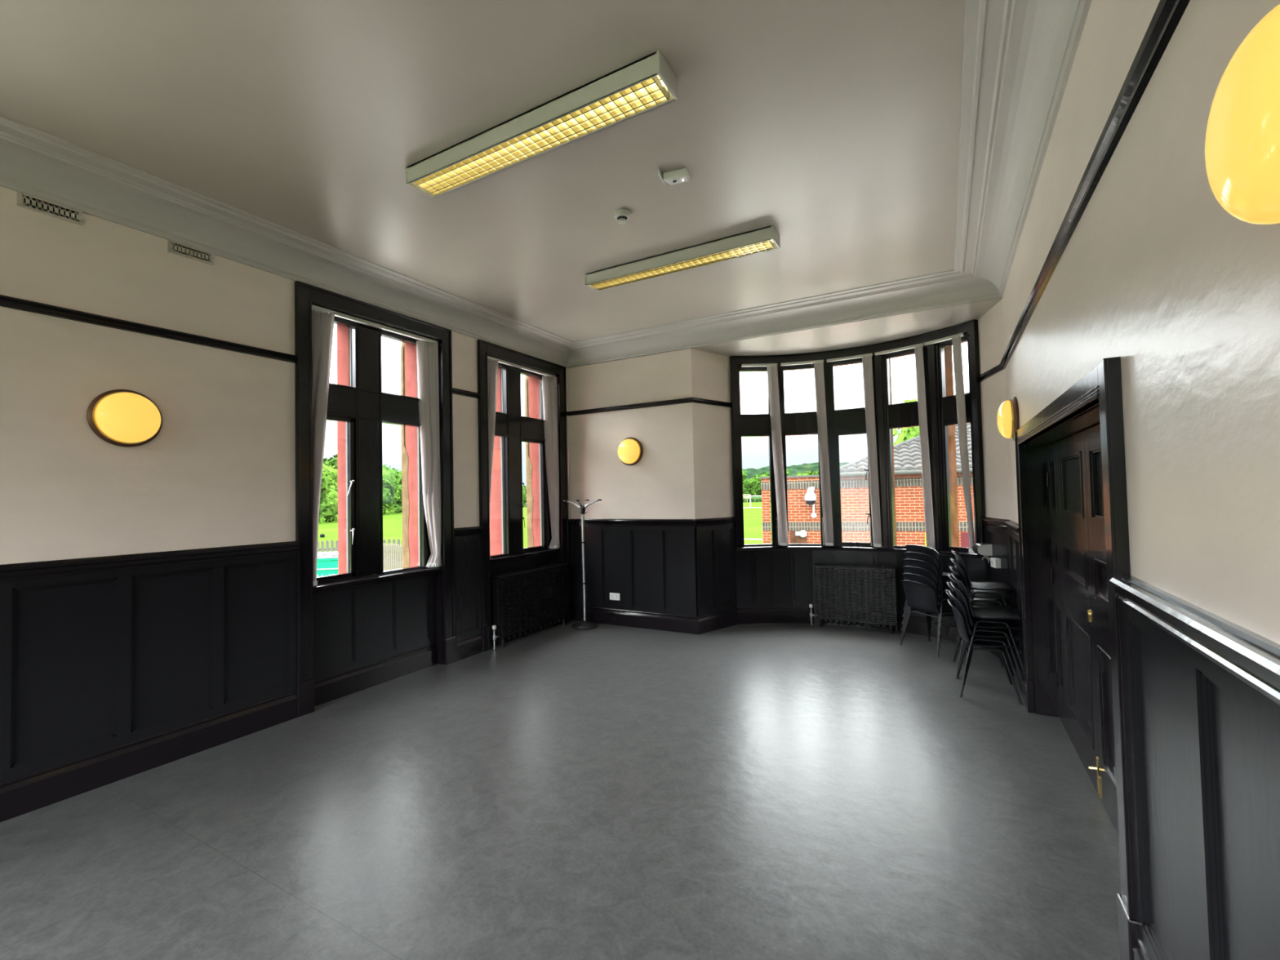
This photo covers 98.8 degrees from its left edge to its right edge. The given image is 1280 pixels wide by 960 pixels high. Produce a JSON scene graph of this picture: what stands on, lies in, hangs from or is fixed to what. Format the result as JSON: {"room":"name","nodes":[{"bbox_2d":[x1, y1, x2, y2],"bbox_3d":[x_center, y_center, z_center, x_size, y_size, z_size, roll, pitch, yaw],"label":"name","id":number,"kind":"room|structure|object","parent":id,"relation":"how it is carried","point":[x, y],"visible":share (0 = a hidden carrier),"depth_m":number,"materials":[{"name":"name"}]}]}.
{"room":"community hall","nodes":[
{"label":"community hall","id":0,"kind":"room"},
{"bbox_2d":[0,186,569,564],"bbox_3d":[-3.160,0.011,3.285,0.350,3.400,9.273,-2,-2,29],"label":"wall","id":1,"kind":"structure","parent":0,"point":[219,470],"depth_m":3.30,"materials":[{"name":"beige paint"}]},
{"bbox_2d":[17,191,82,225],"bbox_3d":[-3.186,-1.468,2.965,0.012,0.078,0.245,-2,-2,29],"label":"air vent","id":2,"kind":"object","parent":1,"relation":"in","point":[24,200],"visible":1,"depth_m":2.96,"materials":[{"name":"beige metal"}]},
{"bbox_2d":[86,389,162,447],"bbox_3d":[-2.961,-0.363,3.182,0.122,0.336,0.336,-2,-2,29],"label":"wall lamp","id":3,"kind":"object","parent":1,"relation":"attached to","point":[126,418],"visible":1,"depth_m":3.13,"materials":[{"name":"yellow glass"}]},
{"bbox_2d":[167,239,213,265],"bbox_3d":[-2.878,-1.459,3.518,0.012,0.078,0.241,-2,-2,29],"label":"air vent","id":4,"kind":"object","parent":1,"relation":"in","point":[175,247],"visible":1,"depth_m":3.51,"materials":[{"name":"beige metal"}]},
{"bbox_2d":[0,525,572,782],"bbox_3d":[-2.275,1.132,4.520,0.122,1.190,5.623,-2,-2,29],"label":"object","id":5,"kind":"structure","parent":1,"relation":"attached to","point":[92,663],"depth_m":3.36,"materials":[{"name":"black paint"}]},
{"bbox_2d":[0,605,572,822],"bbox_3d":[-3.010,1.610,3.147,0.138,0.190,8.623,-2,-2,29],"label":"baseboard","id":6,"kind":"structure","parent":1,"relation":"attached to","point":[26,793],"depth_m":3.39,"materials":[{"name":"black paint"}]},
{"bbox_2d":[294,280,456,716],"bbox_3d":[-2.349,0.137,4.763,0.466,3.197,1.468,-2,-2,29],"label":"window","id":7,"kind":"structure","parent":1,"relation":"in","point":[357,402],"depth_m":4.65,"materials":[{"name":"black paint"}]},
{"bbox_2d":[311,304,441,586],"bbox_3d":[-2.238,-0.265,4.698,0.114,2.149,1.241,-2,-2,29],"label":"curtains","id":8,"kind":"object","parent":7,"relation":"attached to","point":[322,319],"visible":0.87,"depth_m":5.13,"materials":[{"name":"grey fabric"}]},
{"bbox_2d":[476,339,571,651],"bbox_3d":[-1.459,0.163,6.363,0.466,3.197,1.486,-2,-2,29],"label":"window","id":9,"kind":"structure","parent":1,"relation":"in","point":[501,521],"depth_m":6.24,"materials":[{"name":"black paint"}]},
{"bbox_2d":[487,355,559,559],"bbox_3d":[-1.352,-0.239,6.290,0.114,2.149,1.246,-2,-2,29],"label":"curtains","id":10,"kind":"object","parent":9,"relation":"attached to","point":[549,390],"visible":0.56,"depth_m":6.75,"materials":[{"name":"grey fabric"}]},
{"bbox_2d":[0,0,1190,416],"bbox_3d":[-0.834,-0.978,2.362,4.674,0.055,9.291,-2,-2,29],"label":"trim","id":11,"kind":"structure","parent":1,"relation":"attached to","point":[1168,14],"depth_m":2.33,"materials":[{"name":"black paint"}]},
{"bbox_2d":[0,516,1279,705],"bbox_3d":[-0.805,0.405,2.323,4.674,0.085,9.291,-2,-2,29],"label":"trim","id":12,"kind":"structure","parent":1,"relation":"attached to","point":[1254,659],"depth_m":1.53,"materials":[{"name":"black paint"}]},
{"bbox_2d":[0,0,1002,368],"bbox_3d":[-0.685,-1.764,2.555,5.600,0.400,10.350,-2,-2,29],"label":"ceiling","id":13,"kind":"structure","parent":0,"point":[833,126],"depth_m":2.74,"materials":[{"name":"white paint"}]},
{"bbox_2d":[405,49,678,199],"bbox_3d":[-0.566,-1.713,2.740,1.583,0.097,0.184,-2,-2,29],"label":"ceiling light","id":14,"kind":"object","parent":13,"relation":"attached to","point":[647,83],"visible":1,"depth_m":2.62,"materials":[{"name":"grey metal"}]},
{"bbox_2d":[613,208,630,224],"bbox_3d":[-0.117,-1.715,3.588,0.108,0.064,0.108,-2,-2,29],"label":"smoke detector","id":15,"kind":"object","parent":13,"relation":"attached to","point":[621,215],"visible":1,"depth_m":3.56,"materials":[{"name":"grey plastic"}]},
{"bbox_2d":[657,168,689,185],"bbox_3d":[0.200,-1.742,3.155,0.155,0.048,0.155,-2,-2,20],"label":"emergency light","id":16,"kind":"object","parent":13,"relation":"attached to","point":[680,175],"visible":1,"depth_m":3.13,"materials":[{"name":"white plastic"}]},
{"bbox_2d":[584,225,780,292],"bbox_3d":[0.274,-1.688,4.250,1.583,0.097,0.181,-2,-2,29],"label":"ceiling light","id":17,"kind":"object","parent":13,"relation":"attached to","point":[767,238],"visible":1,"depth_m":4.16,"materials":[{"name":"grey metal"}]},
{"bbox_2d":[0,620,1121,959],"bbox_3d":[-0.623,1.683,2.435,5.800,0.100,10.300,-2,-2,29],"label":"floor","id":18,"kind":"structure","parent":0,"point":[764,791],"depth_m":2.61,"materials":[{"name":"grey laminate"}]},
{"bbox_2d":[490,563,569,649],"bbox_3d":[-1.247,1.383,6.187,0.198,0.738,1.237,-2,-2,29],"label":"radiator","id":19,"kind":"object","parent":18,"relation":"on","point":[529,600],"visible":0.95,"depth_m":6.07,"materials":[{"name":"black metal"}]},
{"bbox_2d":[490,563,568,578],"bbox_3d":[-1.239,1.022,6.227,0.198,0.014,1.170,-2,-2,29],"label":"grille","id":20,"kind":"object","parent":19,"relation":"attached to","point":[537,570],"depth_m":6.17,"materials":[{"name":"black metal"}]},
{"bbox_2d":[563,499,602,629],"bbox_3d":[-0.675,0.993,6.572,0.356,1.516,0.357,0,-2,-36],"label":"coat stand","id":21,"kind":"object","parent":18,"relation":"on","point":[584,624],"visible":1,"depth_m":6.55,"materials":[{"name":"silver metal"}]},
{"bbox_2d":[808,563,897,633],"bbox_3d":[2.387,1.320,6.188,0.927,0.708,0.188,-2,-2,29],"label":"radiator","id":22,"kind":"object","parent":18,"relation":"on","point":[879,621],"visible":1,"depth_m":6.11,"materials":[{"name":"black metal"}]},
{"bbox_2d":[813,563,895,569],"bbox_3d":[2.409,0.972,6.181,0.860,0.014,0.188,-2,-2,29],"label":"grille","id":23,"kind":"object","parent":22,"relation":"attached to","point":[820,566],"depth_m":6.18,"materials":[{"name":"black metal"}]},
{"bbox_2d":[899,579,968,657],"bbox_3d":[2.838,1.306,5.342,0.458,0.676,0.466,-1,-2,-19],"label":"chair","id":24,"kind":"object","parent":18,"relation":"on","point":[922,597],"visible":0.84,"depth_m":5.25,"materials":[{"name":"black plastic"}]},
{"bbox_2d":[900,573,969,649],"bbox_3d":[2.848,1.237,5.348,0.458,0.676,0.466,-1,-2,-19],"label":"chair","id":25,"kind":"object","parent":24,"relation":"on","point":[908,576],"visible":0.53,"depth_m":5.23,"materials":[{"name":"black plastic"}]},
{"bbox_2d":[901,565,949,641],"bbox_3d":[2.858,1.169,5.354,0.458,0.676,0.466,-1,-2,-19],"label":"chair","id":26,"kind":"object","parent":25,"relation":"on","point":[908,569],"visible":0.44,"depth_m":5.22,"materials":[{"name":"black plastic"}]},
{"bbox_2d":[902,558,951,634],"bbox_3d":[2.868,1.100,5.359,0.458,0.676,0.466,-1,-2,-19],"label":"chair","id":27,"kind":"object","parent":26,"relation":"on","point":[908,562],"visible":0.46,"depth_m":5.22,"materials":[{"name":"black plastic"}]},
{"bbox_2d":[902,551,951,626],"bbox_3d":[2.878,1.032,5.365,0.458,0.676,0.466,-1,-2,-19],"label":"chair","id":28,"kind":"object","parent":27,"relation":"on","point":[913,555],"visible":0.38,"depth_m":5.22,"materials":[{"name":"black plastic"}]},
{"bbox_2d":[902,544,951,619],"bbox_3d":[2.888,0.963,5.371,0.458,0.676,0.466,-1,-2,-19],"label":"chair","id":29,"kind":"object","parent":28,"relation":"on","point":[909,548],"visible":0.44,"depth_m":5.21,"materials":[{"name":"black plastic"}]},
{"bbox_2d":[945,589,1009,681],"bbox_3d":[2.857,1.286,4.643,0.458,0.676,0.466,-2,-2,27],"label":"chair","id":30,"kind":"object","parent":18,"relation":"on","point":[946,590],"visible":0.21,"depth_m":4.74,"materials":[{"name":"black metal"}]},
{"bbox_2d":[946,581,1004,668],"bbox_3d":[2.867,1.217,4.640,0.458,0.676,0.466,-2,-2,27],"label":"chair","id":31,"kind":"object","parent":30,"relation":"on","point":[948,583],"visible":0.2,"depth_m":4.73,"materials":[{"name":"black plastic"}]},
{"bbox_2d":[947,573,1015,659],"bbox_3d":[2.876,1.148,4.636,0.458,0.676,0.466,-2,-2,27],"label":"chair","id":32,"kind":"object","parent":31,"relation":"on","point":[949,575],"visible":0.19,"depth_m":4.76,"materials":[{"name":"black plastic"}]},
{"bbox_2d":[948,565,1016,652],"bbox_3d":[2.885,1.079,4.633,0.458,0.676,0.466,-2,-2,27],"label":"chair","id":33,"kind":"object","parent":32,"relation":"on","point":[953,569],"visible":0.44,"depth_m":4.61,"materials":[{"name":"black plastic"}]},
{"bbox_2d":[950,558,1017,644],"bbox_3d":[2.894,1.010,4.629,0.458,0.676,0.466,-2,-2,27],"label":"chair","id":34,"kind":"object","parent":33,"relation":"on","point":[959,570],"visible":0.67,"depth_m":4.56,"materials":[{"name":"black plastic"}]},
{"bbox_2d":[951,550,1018,640],"bbox_3d":[2.904,0.942,4.626,0.458,0.676,0.466,-2,-2,27],"label":"chair","id":35,"kind":"object","parent":34,"relation":"on","point":[979,585],"visible":0.71,"depth_m":4.58,"materials":[{"name":"black plastic"}]},
{"bbox_2d":[947,598,1022,704],"bbox_3d":[2.639,1.278,4.216,0.458,0.676,0.466,-2,-2,27],"label":"chair","id":36,"kind":"object","parent":18,"relation":"on","point":[960,622],"visible":0.78,"depth_m":4.14,"materials":[{"name":"black plastic"}]},
{"bbox_2d":[948,590,1023,695],"bbox_3d":[2.648,1.210,4.212,0.458,0.676,0.466,-2,-2,27],"label":"chair","id":37,"kind":"object","parent":36,"relation":"on","point":[958,604],"visible":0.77,"depth_m":4.12,"materials":[{"name":"black"}]},
{"bbox_2d":[950,582,1024,685],"bbox_3d":[2.658,1.141,4.209,0.458,0.676,0.466,-2,-2,27],"label":"chair","id":38,"kind":"object","parent":37,"relation":"on","point":[1013,624],"visible":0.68,"depth_m":4.12,"materials":[{"name":"black plastic"}]},
{"bbox_2d":[951,573,1024,675],"bbox_3d":[2.667,1.072,4.205,0.458,0.676,0.466,-2,-2,27],"label":"chair","id":39,"kind":"object","parent":38,"relation":"on","point":[989,613],"visible":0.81,"depth_m":4.14,"materials":[{"name":"black plastic"}]},
{"bbox_2d":[567,298,1011,519],"bbox_3d":[1.596,-0.004,6.375,4.964,3.400,1.348,-2,-2,29],"label":"wall","id":40,"kind":"structure","parent":0,"point":[660,486],"depth_m":6.41,"materials":[{"name":"beige paint"}]},
{"bbox_2d":[609,592,619,600],"bbox_3d":[-0.305,1.407,6.620,0.140,0.084,0.016,-2,-2,29],"label":"wall socket","id":41,"kind":"object","parent":40,"relation":"attached to","point":[613,596],"visible":1,"depth_m":6.62,"materials":[{"name":"white plastic"}]},
{"bbox_2d":[617,437,643,465],"bbox_3d":[-0.139,-0.342,6.504,0.336,0.336,0.122,-2,-2,29],"label":"wall lamp","id":42,"kind":"object","parent":40,"relation":"attached to","point":[630,451],"visible":1,"depth_m":6.46,"materials":[{"name":"yellow glass"}]},
{"bbox_2d":[570,524,1011,625],"bbox_3d":[1.419,1.103,6.282,4.674,1.190,1.092,-2,-2,29],"label":"wainscoting","id":43,"kind":"structure","parent":40,"relation":"attached to","point":[695,571],"depth_m":6.44,"materials":[{"name":"black paint"}]},
{"bbox_2d":[570,604,1011,666],"bbox_3d":[1.426,1.602,6.261,4.674,0.190,1.108,-2,-2,29],"label":"baseboard","id":44,"kind":"structure","parent":40,"relation":"attached to","point":[657,621],"depth_m":6.39,"materials":[{"name":"black paint"}]},
{"bbox_2d":[729,319,985,559],"bbox_3d":[2.406,-0.314,6.294,2.995,2.420,0.872,-2,-2,29],"label":"window","id":45,"kind":"structure","parent":40,"relation":"in","point":[940,400],"depth_m":6.12,"materials":[{"name":"black paint"}]},
{"bbox_2d":[741,363,788,546],"bbox_3d":[1.485,-0.303,6.528,0.494,2.169,0.053,-1,-2,0],"label":"vertical blind","id":46,"kind":"object","parent":45,"relation":"attached to","point":[772,373],"visible":1,"depth_m":6.52,"materials":[{"name":"grey fabric"}]},
{"bbox_2d":[781,360,834,546],"bbox_3d":[1.965,-0.316,6.455,0.535,2.169,0.052,-2,-2,15],"label":"vertical blind","id":47,"kind":"object","parent":45,"relation":"attached to","point":[827,517],"visible":1,"depth_m":6.40,"materials":[{"name":"grey fabric"}]},
{"bbox_2d":[826,353,881,546],"bbox_3d":[2.437,-0.332,6.250,0.528,2.169,0.056,-2,-2,29],"label":"vertical blind","id":48,"kind":"object","parent":45,"relation":"attached to","point":[867,365],"visible":1,"depth_m":6.14,"materials":[{"name":"grey fabric"}]},
{"bbox_2d":[874,342,935,549],"bbox_3d":[2.857,-0.350,5.920,0.052,2.169,0.554,0,-2,-44],"label":"vertical blind","id":49,"kind":"object","parent":45,"relation":"attached to","point":[920,378],"visible":0.94,"depth_m":5.76,"materials":[{"name":"grey fabric"}]},
{"bbox_2d":[924,333,975,553],"bbox_3d":[3.142,-0.366,5.552,0.066,2.169,0.445,0,-2,-29],"label":"curtain","id":50,"kind":"object","parent":45,"relation":"attached to","point":[956,339],"visible":0.98,"depth_m":5.42,"materials":[{"name":"grey fabric"}]},
{"bbox_2d":[972,542,992,563],"bbox_3d":[3.281,0.698,5.279,0.125,0.178,0.324,-2,-2,14],"label":"box","id":51,"kind":"object","parent":40,"relation":"attached to","point":[986,550],"visible":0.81,"depth_m":5.18,"materials":[{"name":"black plastic"}]},
{"bbox_2d":[990,557,1000,568],"bbox_3d":[3.259,0.759,5.026,0.049,0.084,0.120,-2,-2,14],"label":"wall socket","id":52,"kind":"object","parent":40,"relation":"attached to","point":[995,562],"visible":1,"depth_m":4.97,"materials":[{"name":"white plastic"}]},
{"bbox_2d":[1002,0,1279,713],"bbox_3d":[1.264,-0.150,0.959,0.300,3.400,9.500,-2,-2,29],"label":"wall","id":53,"kind":"structure","parent":0,"point":[1154,274],"depth_m":1.33,"materials":[{"name":"beige paint"}]},
{"bbox_2d":[0,0,1092,368],"bbox_3d":[-1.000,-1.678,2.112,4.674,0.204,8.673,-2,-2,29],"label":"trim","id":54,"kind":"structure","parent":53,"relation":"attached to","point":[1019,55],"depth_m":3.44,"materials":[{"name":"grey paint"}]},
{"bbox_2d":[996,396,1018,440],"bbox_3d":[2.805,-0.462,4.192,0.122,0.336,0.336,-2,-2,29],"label":"wall lamp","id":55,"kind":"object","parent":53,"relation":"attached to","point":[1007,418],"visible":0.98,"depth_m":4.09,"materials":[{"name":"yellow glass"}]},
{"bbox_2d":[1014,356,1137,959],"bbox_3d":[2.221,0.604,2.737,0.292,1.952,2.536,-2,-2,29],"label":"door","id":56,"kind":"structure","parent":53,"relation":"in","point":[1073,495],"depth_m":2.79,"materials":[{"name":"black paint"}]},
{"bbox_2d":[1011,648,1149,959],"bbox_3d":[1.096,1.458,0.900,0.040,0.190,8.680,-2,-2,29],"label":"baseboard","id":57,"kind":"structure","parent":53,"relation":"attached to","point":[1139,953],"depth_m":1.65,"materials":[{"name":"black paint"}]},
{"bbox_2d":[1008,529,1279,959],"bbox_3d":[1.097,0.958,0.919,0.024,1.190,8.700,-2,-2,29],"label":"wainscoting","id":58,"kind":"structure","parent":53,"relation":"attached to","point":[1204,743],"depth_m":1.22,"materials":[{"name":"black paint"}]},
{"bbox_2d":[1204,4,1279,224],"bbox_3d":[0.908,-0.518,0.779,0.122,0.336,0.336,-2,-2,29],"label":"wall lamp","id":59,"kind":"object","parent":53,"relation":"attached to","point":[1242,140],"visible":1,"depth_m":0.76,"materials":[{"name":"yellow glass"}]},
{"label":"outside","id":60,"kind":"structure","parent":0,"visible":0},
{"bbox_2d":[742,462,850,479],"bbox_3d":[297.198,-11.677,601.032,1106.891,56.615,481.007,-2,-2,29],"label":"wooded hill","id":61,"kind":"structure","parent":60,"point":[793,469],"depth_m":721.98,"materials":[{"name":"green plant"}]},
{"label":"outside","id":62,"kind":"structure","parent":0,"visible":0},
{"bbox_3d":[-10.013,3.638,13.629,21.400,0.030,12.200,-2,-2,29],"label":"paving","id":63,"kind":"object","parent":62,"visible":0},
{"bbox_2d":[317,538,402,551],"bbox_3d":[-9.371,2.921,19.040,9.346,1.779,0.060,-1,-2,-8],"label":"picket fence","id":64,"kind":"object","parent":63,"relation":"on","point":[327,548],"visible":0.02,"depth_m":18.85,"materials":[{"name":"white wood"}]},
{"bbox_2d":[382,542,402,570],"bbox_3d":[-6.145,2.566,13.497,2.342,2.038,0.060,-3,-2,38],"label":"picket fence","id":65,"kind":"object","parent":63,"relation":"on","point":[393,553],"visible":0.16,"depth_m":13.40,"materials":[{"name":"beige wood"}]},
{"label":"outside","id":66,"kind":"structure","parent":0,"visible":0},
{"bbox_3d":[-9.342,3.459,7.996,15.050,0.040,21.000,-2,-2,29],"label":"paving","id":67,"kind":"object","parent":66,"visible":0},
{"bbox_2d":[316,551,337,577],"bbox_3d":[-9.207,2.924,16.047,1.560,1.559,1.114,-1,-2,-10],"label":"waste bin","id":68,"kind":"object","parent":67,"relation":"on","point":[326,562],"visible":0.11,"depth_m":15.62,"materials":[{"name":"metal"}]},
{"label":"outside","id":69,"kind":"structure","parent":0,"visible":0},
{"bbox_2d":[317,501,763,551],"bbox_3d":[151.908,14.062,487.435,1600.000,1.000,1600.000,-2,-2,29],"label":"ground","id":70,"kind":"structure","parent":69,"point":[753,517],"depth_m":57.45,"materials":[{"name":"green plant"}]},
{"bbox_2d":[318,513,325,523],"bbox_3d":[-48.054,5.495,79.420,3.365,3.398,4.402,-2,-2,12],"label":"bush","id":71,"kind":"object","parent":70,"relation":"on","point":[320,520],"visible":0.05,"depth_m":80.00,"materials":[{"name":"green plant"}]},
{"bbox_2d":[319,470,328,518],"bbox_3d":[-48.954,1.002,76.227,10.157,11.131,10.823,-2,-2,29],"label":"tree","id":72,"kind":"object","parent":70,"relation":"on","point":[322,506],"visible":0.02,"depth_m":79.20,"materials":[{"name":"green plant"}]},
{"bbox_2d":[320,463,337,522],"bbox_3d":[-50.683,1.983,84.147,13.618,14.231,10.629,-3,-2,45],"label":"tree","id":73,"kind":"object","parent":70,"relation":"on","point":[331,496],"visible":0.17,"depth_m":83.29,"materials":[{"name":"green plant"}]},
{"bbox_2d":[323,453,337,484],"bbox_3d":[-55.060,1.151,97.613,11.229,12.306,11.965,-1,-2,-14],"label":"tree","id":74,"kind":"object","parent":70,"relation":"on","point":[332,460],"visible":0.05,"depth_m":96.26,"materials":[{"name":"green plant"}]},
{"bbox_2d":[327,484,337,493],"bbox_3d":[-52.737,3.131,90.770,8.779,11.124,7.213,0,-2,-30],"label":"tree","id":75,"kind":"object","parent":70,"relation":"on","point":[336,486],"visible":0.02,"depth_m":90.82,"materials":[{"name":"green plant"}]},
{"bbox_2d":[382,490,399,514],"bbox_3d":[-61.428,4.799,128.169,9.846,10.289,7.685,0,-2,-42],"label":"tree","id":76,"kind":"object","parent":70,"relation":"on","point":[386,512],"visible":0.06,"depth_m":128.25,"materials":[{"name":"green plant"}]},
{"bbox_2d":[387,506,395,514],"bbox_3d":[-59.123,7.321,128.805,3.328,2.621,3.410,0,-2,-45],"label":"bush","id":77,"kind":"object","parent":70,"relation":"on","point":[391,510],"visible":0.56,"depth_m":128.39,"materials":[{"name":"green plant"}]},
{"bbox_2d":[382,464,401,511],"bbox_3d":[-59.486,1.894,121.224,12.004,12.346,11.266,-2,-2,32],"label":"tree","id":78,"kind":"object","parent":70,"relation":"on","point":[390,480],"visible":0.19,"depth_m":120.18,"materials":[{"name":"green plant"}]},
{"bbox_2d":[391,467,402,513],"bbox_3d":[-62.533,3.786,135.298,8.712,13.435,10.603,0,-2,-27],"label":"tree","id":79,"kind":"object","parent":70,"relation":"on","point":[398,508],"visible":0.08,"depth_m":135.47,"materials":[{"name":"green plant"}]},
{"bbox_2d":[522,485,526,503],"bbox_3d":[-41.757,5.852,204.257,7.077,7.755,7.541,-2,-2,29],"label":"tree","id":80,"kind":"object","parent":70,"relation":"on","point":[524,494],"visible":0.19,"depth_m":201.27,"materials":[{"name":"green plant"}]},
{"bbox_2d":[522,496,761,507],"bbox_3d":[17.382,7.356,182.560,104.648,3.591,67.776,-2,-2,29],"label":"hedge","id":81,"kind":"object","parent":70,"relation":"on","point":[753,499],"visible":0.02,"depth_m":182.63,"materials":[{"name":"green plant"}]},
{"bbox_2d":[742,494,750,501],"bbox_3d":[37.848,6.703,203.115,5.000,2.550,4.600,-2,-2,29],"label":"hut","id":82,"kind":"object","parent":70,"relation":"on","point":[744,495],"visible":0.29,"depth_m":200.78,"materials":[{"name":"white"}]},
{"bbox_2d":[742,469,753,495],"bbox_3d":[46.008,3.089,251.013,13.585,17.214,11.162,-3,-2,44],"label":"tree","id":83,"kind":"object","parent":70,"relation":"on","point":[747,483],"visible":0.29,"depth_m":246.60,"materials":[{"name":"green plant"}]},
{"bbox_2d":[744,506,763,539],"bbox_3d":[0.559,5.413,84.499,77.000,0.030,78.400,-2,-2,29],"label":"pitch markings","id":84,"kind":"object","parent":70,"relation":"on","point":[748,507],"depth_m":36.13,"materials":[{"name":"grey paint"}]},
{"bbox_2d":[749,495,761,507],"bbox_3d":[26.588,4.454,114.443,7.540,2.520,0.240,-2,-2,29],"label":"goal frame","id":85,"kind":"object","parent":84,"relation":"on","point":[750,496],"visible":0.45,"depth_m":116.09,"materials":[{"name":"white paint"}]},
{"bbox_2d":[749,473,763,497],"bbox_3d":[53.884,4.209,253.617,10.662,14.275,13.661,-2,-2,25],"label":"tree","id":86,"kind":"object","parent":70,"relation":"on","point":[756,476],"visible":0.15,"depth_m":250.12,"materials":[{"name":"green plant"}]},
{"bbox_2d":[752,471,769,497],"bbox_3d":[55.075,2.469,238.918,11.979,12.320,11.241,-1,-2,6],"label":"tree","id":87,"kind":"object","parent":70,"relation":"on","point":[757,490],"visible":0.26,"depth_m":236.69,"materials":[{"name":"green plant"}]},
{"bbox_2d":[794,471,810,475],"bbox_3d":[71.500,3.451,244.442,13.998,14.628,10.925,0,-2,-32],"label":"tree","id":88,"kind":"object","parent":70,"relation":"on","point":[797,473],"visible":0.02,"depth_m":242.25,"materials":[{"name":"green plant"}]},
{"bbox_2d":[801,470,818,475],"bbox_3d":[71.922,1.959,229.202,11.731,12.065,11.009,-3,-2,39],"label":"tree","id":89,"kind":"object","parent":70,"relation":"on","point":[815,473],"visible":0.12,"depth_m":228.68,"materials":[{"name":"green plant"}]},
{"bbox_2d":[759,422,975,547],"bbox_3d":[8.993,0.728,16.658,9.440,5.200,7.304,-2,-2,22],"label":"brick building","id":90,"kind":"structure","parent":70,"relation":"on","point":[908,490],"depth_m":14.37,"materials":[{"name":"red"}]},
{"bbox_2d":[795,529,807,537],"bbox_3d":[4.360,1.456,14.829,0.300,0.200,0.100,-2,-2,22],"label":"light","id":91,"kind":"object","parent":90,"relation":"attached to","point":[802,533],"visible":1,"depth_m":14.78,"materials":[{"name":"grey paint"}]},
{"bbox_2d":[799,529,807,537],"bbox_3d":[4.407,1.454,14.810,0.200,0.200,0.100,-2,-2,22],"label":"diffuser","id":92,"kind":"object","parent":91,"relation":"attached to","point":[802,533],"depth_m":14.78,"materials":[{"name":"white plastic"}]},
{"bbox_2d":[804,486,816,517],"bbox_3d":[4.560,0.601,14.643,0.300,0.830,0.350,-2,-2,22],"label":"security camera","id":93,"kind":"object","parent":90,"relation":"attached to","point":[810,496],"visible":1,"depth_m":14.55,"materials":[{"name":"grey paint"}]},
{"bbox_2d":[893,394,955,445],"bbox_3d":[12.944,-0.161,23.525,5.546,7.220,4.572,-2,-2,29],"label":"tree","id":94,"kind":"object","parent":70,"relation":"on","point":[907,433],"visible":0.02,"depth_m":23.26,"materials":[{"name":"green plant"}]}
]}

